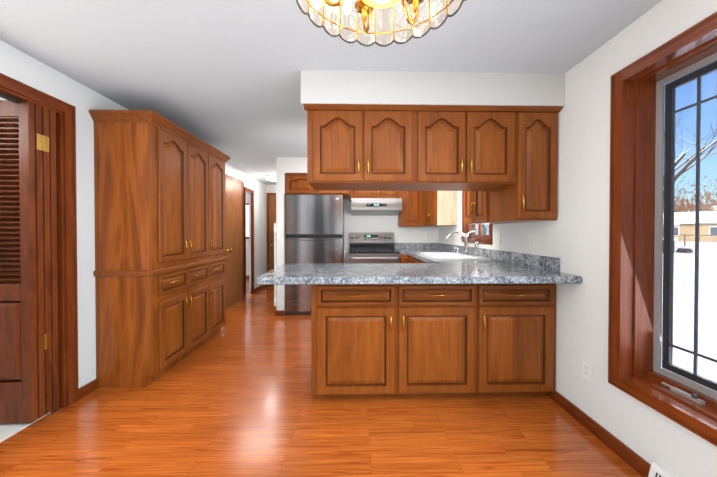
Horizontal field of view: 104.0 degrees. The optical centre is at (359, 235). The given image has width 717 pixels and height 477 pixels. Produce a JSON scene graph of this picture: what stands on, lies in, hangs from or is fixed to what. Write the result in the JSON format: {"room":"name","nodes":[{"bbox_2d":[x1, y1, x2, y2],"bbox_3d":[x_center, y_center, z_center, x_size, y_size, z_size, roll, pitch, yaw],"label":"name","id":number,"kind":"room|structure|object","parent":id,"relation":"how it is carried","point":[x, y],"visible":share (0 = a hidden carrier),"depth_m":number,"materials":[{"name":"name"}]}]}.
{"room":"kitchen","nodes":[
{"label":"kitchen","id":0,"kind":"room"},
{"bbox_2d":[0,412,50,441],"bbox_3d":[-2.661,1.242,1.325,1.194,0.106,1.890,0,1,-1],"label":"floor","id":1,"kind":"structure","parent":0,"point":[7,430],"depth_m":1.72,"materials":[{"name":"white"}]},
{"bbox_2d":[0,40,265,387],"bbox_3d":[-2.111,0.035,2.289,0.120,2.300,8.220,0,1,-1],"label":"wall","id":2,"kind":"structure","parent":0,"point":[20,66],"depth_m":2.09,"materials":[{"name":"paint"}]},
{"bbox_2d":[0,100,58,422],"bbox_3d":[-2.240,0.175,1.810,0.408,2.014,0.160,0,1,-1],"label":"bifold door","id":3,"kind":"structure","parent":2,"relation":"in","point":[29,378],"depth_m":1.75,"materials":[{"name":"brown wood"}]},
{"bbox_2d":[0,73,78,407],"bbox_3d":[-2.080,0.143,1.318,0.141,2.104,1.370,0,1,-1],"label":"door frame","id":4,"kind":"structure","parent":2,"relation":"attached to","point":[13,90],"depth_m":1.94,"materials":[{"name":"brown wood"}]},
{"bbox_2d":[78,285,266,398],"bbox_3d":[-2.046,1.147,2.362,0.014,0.075,8.100,0,1,-1],"label":"baseboard","id":5,"kind":"structure","parent":2,"relation":"attached to","point":[87,388],"depth_m":2.11,"materials":[{"name":"brown wood"}]},
{"bbox_2d":[226,179,242,308],"bbox_3d":[-2.059,0.128,4.679,0.084,2.040,0.634,0,1,-1],"label":"closet door","id":6,"kind":"structure","parent":2,"relation":"in","point":[234,243],"depth_m":4.63,"materials":[{"name":"brown wood"}]},
{"bbox_2d":[225,174,243,299],"bbox_3d":[-2.092,0.103,4.676,0.021,2.115,0.760,0,1,-1],"label":"door frame","id":7,"kind":"structure","parent":2,"relation":"attached to","point":[233,179],"depth_m":5.00,"materials":[{"name":"brown wood"}]},
{"bbox_2d":[244,187,253,298],"bbox_3d":[-2.115,0.133,5.334,0.039,2.040,0.454,0,1,-1],"label":"door frame","id":8,"kind":"structure","parent":2,"relation":"attached to","point":[246,189],"depth_m":5.49,"materials":[{"name":"brown wood"}]},
{"bbox_2d":[246,193,248,274],"bbox_3d":[-3.391,-0.018,7.433,2.258,2.300,0.120,0,1,-1],"label":"wall","id":9,"kind":"structure","parent":0,"point":[247,245],"depth_m":7.38,"materials":[{"name":"paint"}]},
{"bbox_2d":[246,203,248,238],"bbox_3d":[-3.143,-0.383,7.366,0.850,0.930,0.016,0,1,-1],"label":"room window","id":10,"kind":"structure","parent":9,"relation":"in","point":[247,220],"depth_m":7.37,"materials":[{"name":"white glass"}]},
{"bbox_2d":[266,185,275,272],"bbox_3d":[-1.706,-0.008,6.469,1.109,2.300,0.120,0,1,-1],"label":"wall","id":11,"kind":"structure","parent":0,"point":[270,188],"depth_m":6.39,"materials":[{"name":"paint"}]},
{"bbox_2d":[266,193,275,271],"bbox_3d":[-1.707,0.087,6.402,0.840,2.110,0.015,0,1,-1],"label":"door frame","id":12,"kind":"structure","parent":11,"relation":"attached to","point":[267,198],"depth_m":6.38,"materials":[{"name":"brown wood"}]},
{"bbox_2d":[269,196,275,270],"bbox_3d":[-1.707,0.113,6.371,0.716,2.036,0.075,0,1,-1],"label":"end door","id":13,"kind":"structure","parent":11,"relation":"in","point":[272,210],"depth_m":6.39,"materials":[{"name":"brown wood"}]},
{"bbox_2d":[276,157,285,314],"bbox_3d":[-1.181,0.004,5.243,0.112,2.300,2.354,0,1,-1],"label":"wall","id":14,"kind":"structure","parent":0,"point":[280,235],"depth_m":4.07,"materials":[{"name":"paint"}]},
{"bbox_2d":[274,223,275,305],"bbox_3d":[-1.228,0.422,4.049,0.038,1.210,0.037,0,1,-1],"label":"post","id":15,"kind":"object","parent":14,"relation":"attached to","point":[274,261],"visible":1,"depth_m":4.04,"materials":[{"name":"white paint"}]},
{"bbox_2d":[275,310,283,315],"bbox_3d":[-1.188,1.117,5.247,0.126,0.075,2.368,0,1,-1],"label":"baseboard","id":16,"kind":"structure","parent":14,"relation":"attached to","point":[279,312],"depth_m":4.06,"materials":[{"name":"brown wood"}]},
{"bbox_2d":[0,278,642,476],"bbox_3d":[-1.492,1.229,2.875,6.160,0.100,9.340,0,1,-1],"label":"floor","id":17,"kind":"structure","parent":0,"point":[233,397],"depth_m":1.71,"materials":[{"name":"laminate"}]},
{"bbox_2d":[90,114,212,387],"bbox_3d":[-1.830,0.134,2.578,0.452,2.097,0.819,0,1,-1],"label":"tall cabinet","id":18,"kind":"object","parent":17,"relation":"on","point":[159,272],"depth_m":2.18,"materials":[{"name":"brown wood"}]},
{"bbox_2d":[209,150,228,336],"bbox_3d":[-1.843,0.127,3.203,0.452,2.097,0.431,0,1,-1],"label":"tall cabinet","id":19,"kind":"object","parent":17,"relation":"on","point":[217,217],"depth_m":3.20,"materials":[{"name":"brown wood"}]},
{"bbox_2d":[284,195,343,314],"bbox_3d":[-0.679,0.285,4.410,0.849,1.756,0.705,0,1,-1],"label":"refrigerator","id":20,"kind":"object","parent":17,"relation":"on","point":[313,229],"visible":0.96,"depth_m":4.06,"materials":[{"name":"grey metal"}]},
{"bbox_2d":[349,232,399,262],"bbox_3d":[0.208,0.559,4.390,0.748,1.209,0.730,0,1,-1],"label":"range","id":21,"kind":"object","parent":17,"relation":"on","point":[371,247],"visible":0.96,"depth_m":4.68,"materials":[{"name":"silver metal"}]},
{"bbox_2d":[311,284,478,398],"bbox_3d":[0.237,0.744,2.235,1.168,0.884,0.544,0,1,-1],"label":"base cabinet","id":22,"kind":"object","parent":17,"relation":"on","point":[412,340],"depth_m":1.97,"materials":[{"name":"brown wood"}]},
{"bbox_2d":[256,259,479,284],"bbox_3d":[0.032,0.278,2.131,1.380,0.046,0.774,0,1,-1],"label":"countertop","id":23,"kind":"structure","parent":22,"relation":"on","point":[430,272],"depth_m":1.85,"materials":[{"name":"stone"}]},
{"bbox_2d":[400,254,425,262],"bbox_3d":[0.988,0.729,3.668,0.765,0.883,2.286,0,1,-1],"label":"base cabinet","id":24,"kind":"object","parent":17,"relation":"on","point":[405,258],"visible":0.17,"depth_m":4.10,"materials":[{"name":"brown wood"}]},
{"bbox_2d":[394,243,403,253],"bbox_3d":[0.631,0.204,4.463,0.084,0.146,0.671,0,1,-1],"label":"countertop","id":25,"kind":"structure","parent":24,"relation":"on","point":[399,247],"depth_m":4.78,"materials":[{"name":"stone"}]},
{"bbox_2d":[404,243,582,283],"bbox_3d":[1.038,0.217,3.286,0.681,0.146,3.041,0,1,-1],"label":"countertop","id":26,"kind":"structure","parent":24,"relation":"on","point":[502,267],"depth_m":2.20,"materials":[{"name":"stone"}]},
{"bbox_2d":[419,252,490,259],"bbox_3d":[1.065,0.323,3.290,0.540,0.187,0.840,0,1,-1],"label":"sink","id":27,"kind":"object","parent":26,"relation":"in","point":[448,256],"visible":0.27,"depth_m":3.27,"materials":[{"name":"white ceramic"}]},
{"bbox_2d":[445,231,478,256],"bbox_3d":[1.183,0.086,3.332,0.339,0.284,0.596,0,1,-1],"label":"faucet","id":28,"kind":"object","parent":26,"relation":"on","point":[466,243],"visible":1,"depth_m":3.32,"materials":[{"name":"silver metal"}]},
{"bbox_2d":[479,284,555,395],"bbox_3d":[1.110,0.744,2.253,0.578,0.884,0.544,0,1,-1],"label":"base cabinet","id":29,"kind":"object","parent":17,"relation":"on","point":[517,322],"depth_m":1.98,"materials":[{"name":"brown wood"}]},
{"bbox_2d":[648,462,678,476],"bbox_3d":[1.397,1.138,1.008,0.061,0.120,0.645,0,1,-1],"label":"floor vent","id":30,"kind":"object","parent":17,"relation":"in","point":[658,469],"visible":1,"depth_m":1.30,"materials":[{"name":"white metal"}]},
{"bbox_2d":[0,0,661,184],"bbox_3d":[-1.492,-1.181,2.850,6.160,0.120,9.340,0,1,-1],"label":"ceiling","id":31,"kind":"structure","parent":0,"point":[223,76],"depth_m":1.65,"materials":[{"name":"paint"}]},
{"bbox_2d":[265,175,275,180],"bbox_3d":[-1.687,-1.104,5.457,0.310,0.086,0.310,0,1,-1],"label":"hall ceiling light","id":32,"kind":"object","parent":31,"relation":"attached to","point":[270,177],"visible":0.73,"depth_m":5.35,"materials":[{"name":"white paint"}]},
{"bbox_2d":[284,157,306,172],"bbox_3d":[0.123,-1.027,4.437,2.463,0.220,0.680,0,1,-1],"label":"wall","id":33,"kind":"structure","parent":31,"relation":"attached to","point":[295,164],"depth_m":4.06,"materials":[{"name":"paint"}]},
{"bbox_2d":[349,190,376,200],"bbox_3d":[0.035,-0.746,4.617,0.417,0.345,0.317,0,1,-1],"label":"upper cabinet","id":34,"kind":"object","parent":33,"relation":"attached to","point":[352,193],"depth_m":4.46,"materials":[{"name":"brown wood"}]},
{"bbox_2d":[377,191,400,197],"bbox_3d":[0.446,-0.746,4.626,0.406,0.345,0.317,0,1,-1],"label":"upper cabinet","id":35,"kind":"object","parent":33,"relation":"attached to","point":[380,194],"depth_m":4.47,"materials":[{"name":"brown wood"}]},
{"bbox_2d":[351,198,401,215],"bbox_3d":[0.249,-0.451,4.509,0.774,0.234,0.546,0,1,-1],"label":"range hood","id":36,"kind":"object","parent":35,"relation":"attached to","point":[376,206],"visible":1,"depth_m":4.25,"materials":[{"name":"silver metal"}]},
{"bbox_2d":[296,0,466,46],"bbox_3d":[0.059,-0.861,0.736,0.504,0.476,0.504,0,1,-1],"label":"chandelier","id":37,"kind":"object","parent":31,"relation":"hanging from","point":[364,8],"visible":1,"depth_m":0.90,"materials":[{"name":"clear glass"}]},
{"bbox_2d":[301,70,564,116],"bbox_3d":[0.500,-1.004,2.133,1.808,0.220,0.462,0,1,-1],"label":"soffit","id":38,"kind":"structure","parent":31,"relation":"attached to","point":[425,88],"depth_m":1.90,"materials":[{"name":"paint"}]},
{"bbox_2d":[303,104,418,190],"bbox_3d":[0.005,-0.632,2.136,0.754,0.521,0.384,0,1,-1],"label":"upper cabinet","id":39,"kind":"object","parent":38,"relation":"attached to","point":[368,147],"depth_m":1.95,"materials":[{"name":"brown wood"}]},
{"bbox_2d":[411,105,522,190],"bbox_3d":[0.744,-0.632,2.151,0.723,0.521,0.384,0,1,-1],"label":"upper cabinet","id":40,"kind":"object","parent":38,"relation":"attached to","point":[462,147],"depth_m":1.96,"materials":[{"name":"brown wood"}]},
{"bbox_2d":[344,199,437,263],"bbox_3d":[0.115,0.008,4.847,2.463,2.300,0.120,0,1,-1],"label":"wall","id":41,"kind":"structure","parent":0,"point":[380,224],"depth_m":4.79,"materials":[{"name":"paint"}]},
{"bbox_2d":[285,173,316,194],"bbox_3d":[-0.870,-0.763,4.427,0.470,0.308,0.657,0,1,-1],"label":"upper cabinet","id":42,"kind":"object","parent":41,"relation":"attached to","point":[295,183],"depth_m":4.10,"materials":[{"name":"brown wood"}]},
{"bbox_2d":[317,190,348,198],"bbox_3d":[-0.404,-0.763,4.437,0.463,0.308,0.657,0,1,-1],"label":"upper cabinet","id":43,"kind":"object","parent":41,"relation":"attached to","point":[345,193],"depth_m":4.13,"materials":[{"name":"brown wood"}]},
{"bbox_2d":[398,191,425,226],"bbox_3d":[0.855,-0.532,4.637,0.408,0.774,0.317,0,1,-1],"label":"upper cabinet","id":44,"kind":"object","parent":41,"relation":"attached to","point":[411,213],"depth_m":4.48,"materials":[{"name":"brown wood"}]},
{"bbox_2d":[438,0,716,476],"bbox_3d":[1.516,0.042,1.597,0.200,2.300,6.680,0,1,-1],"label":"wall","id":45,"kind":"structure","parent":0,"point":[574,237],"depth_m":1.69,"materials":[{"name":"paint"}]},
{"bbox_2d":[425,191,456,226],"bbox_3d":[1.193,-0.531,4.358,0.325,0.769,0.890,0,1,-1],"label":"upper cabinet","id":46,"kind":"object","parent":45,"relation":"attached to","point":[440,208],"visible":0.65,"depth_m":3.92,"materials":[{"name":"brown wood"}]},
{"bbox_2d":[461,191,492,244],"bbox_3d":[1.434,-0.321,3.324,0.170,0.830,0.795,0,1,-1],"label":"window","id":47,"kind":"structure","parent":45,"relation":"in","point":[479,238],"depth_m":3.34,"materials":[{"name":"brown wood"}]},
{"bbox_2d":[496,233,500,243],"bbox_3d":[1.381,0.029,2.801,0.018,0.116,0.072,0,1,-1],"label":"light switch","id":48,"kind":"object","parent":45,"relation":"attached to","point":[498,238],"visible":1,"depth_m":2.80,"materials":[{"name":"white plastic"}]},
{"bbox_2d":[464,112,557,223],"bbox_3d":[1.230,-0.504,2.434,0.332,0.784,0.962,0,1,-1],"label":"upper cabinet","id":49,"kind":"object","parent":45,"relation":"attached to","point":[530,195],"visible":0.75,"depth_m":1.98,"materials":[{"name":"brown wood"}]},
{"bbox_2d":[530,234,535,248],"bbox_3d":[1.397,0.048,2.265,0.008,0.116,0.072,0,1,-1],"label":"outlet","id":50,"kind":"object","parent":45,"relation":"attached to","point":[533,241],"visible":1,"depth_m":2.25,"materials":[{"name":"white plastic"}]},
{"bbox_2d":[582,358,592,382],"bbox_3d":[1.409,0.837,1.738,0.008,0.116,0.072,0,1,-1],"label":"electrical outlet","id":51,"kind":"object","parent":45,"relation":"attached to","point":[587,370],"visible":1,"depth_m":1.73,"materials":[{"name":"white plastic"}]},
{"bbox_2d":[547,390,650,476],"bbox_3d":[1.436,1.169,0.230,0.020,0.075,3.688,0,1,-1],"label":"baseboard","id":52,"kind":"structure","parent":45,"relation":"attached to","point":[640,465],"depth_m":1.61,"materials":[{"name":"brown wood"}]},
{"bbox_2d":[608,12,716,446],"bbox_3d":[1.514,-0.023,0.951,0.215,1.712,1.234,0,1,-1],"label":"dining room window","id":53,"kind":"structure","parent":45,"relation":"in","point":[641,245],"depth_m":1.47,"materials":[{"name":"brown wood"}]},
{"label":"outside","id":54,"kind":"structure","parent":0,"visible":0},
{"bbox_2d":[661,242,716,390],"bbox_3d":[109.146,0.610,82.305,218.420,0.001,280.000,0,1,-1],"label":"snow field","id":55,"kind":"structure","parent":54,"point":[702,307],"depth_m":5.38,"materials":[{"name":"white snow"}]},
{"bbox_2d":[482,224,488,234],"bbox_3d":[10.151,-1.061,20.155,5.920,4.620,12.900,0,1,-1],"label":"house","id":56,"kind":"structure","parent":55,"relation":"on","point":[487,227],"depth_m":17.09,"materials":[{"name":"white"}]},
{"bbox_2d":[663,214,679,224],"bbox_3d":[40.221,-0.974,40.797,7.400,4.020,6.920,0,1,40],"label":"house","id":57,"kind":"structure","parent":55,"relation":"on","point":[676,221],"depth_m":36.28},
{"bbox_2d":[674,238,692,252],"bbox_3d":[23.105,0.666,24.384,4.062,1.078,9.466,0,1,-1],"label":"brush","id":58,"kind":"object","parent":55,"relation":"on","point":[682,249],"depth_m":20.23,"materials":[{"name":"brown plant"}]},
{"bbox_2d":[663,206,716,241],"bbox_3d":[55.089,-1.889,47.107,17.900,5.720,8.920,0,1,40],"label":"house","id":59,"kind":"structure","parent":55,"relation":"on","point":[702,225],"depth_m":44.28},
{"bbox_2d":[663,111,716,199],"bbox_3d":[36.103,-9.227,30.445,11.814,20.759,12.013,0,1,-1],"label":"tree","id":60,"kind":"object","parent":55,"relation":"on","point":[686,168],"visible":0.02,"depth_m":30.07,"materials":[{"name":"brown plant"}]},
{"bbox_2d":[663,175,716,212],"bbox_3d":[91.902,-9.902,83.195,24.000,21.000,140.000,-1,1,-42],"label":"tree","id":61,"kind":"object","parent":55,"relation":"on","point":[680,206],"depth_m":73.56,"materials":[{"name":"brown plant"}]},
{"bbox_2d":[675,235,716,250],"bbox_3d":[26.083,0.560,24.013,0.070,1.298,63.061,0,1,-1],"label":"fence","id":62,"kind":"object","parent":55,"relation":"on","point":[700,238],"depth_m":21.36,"materials":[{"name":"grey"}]}
]}

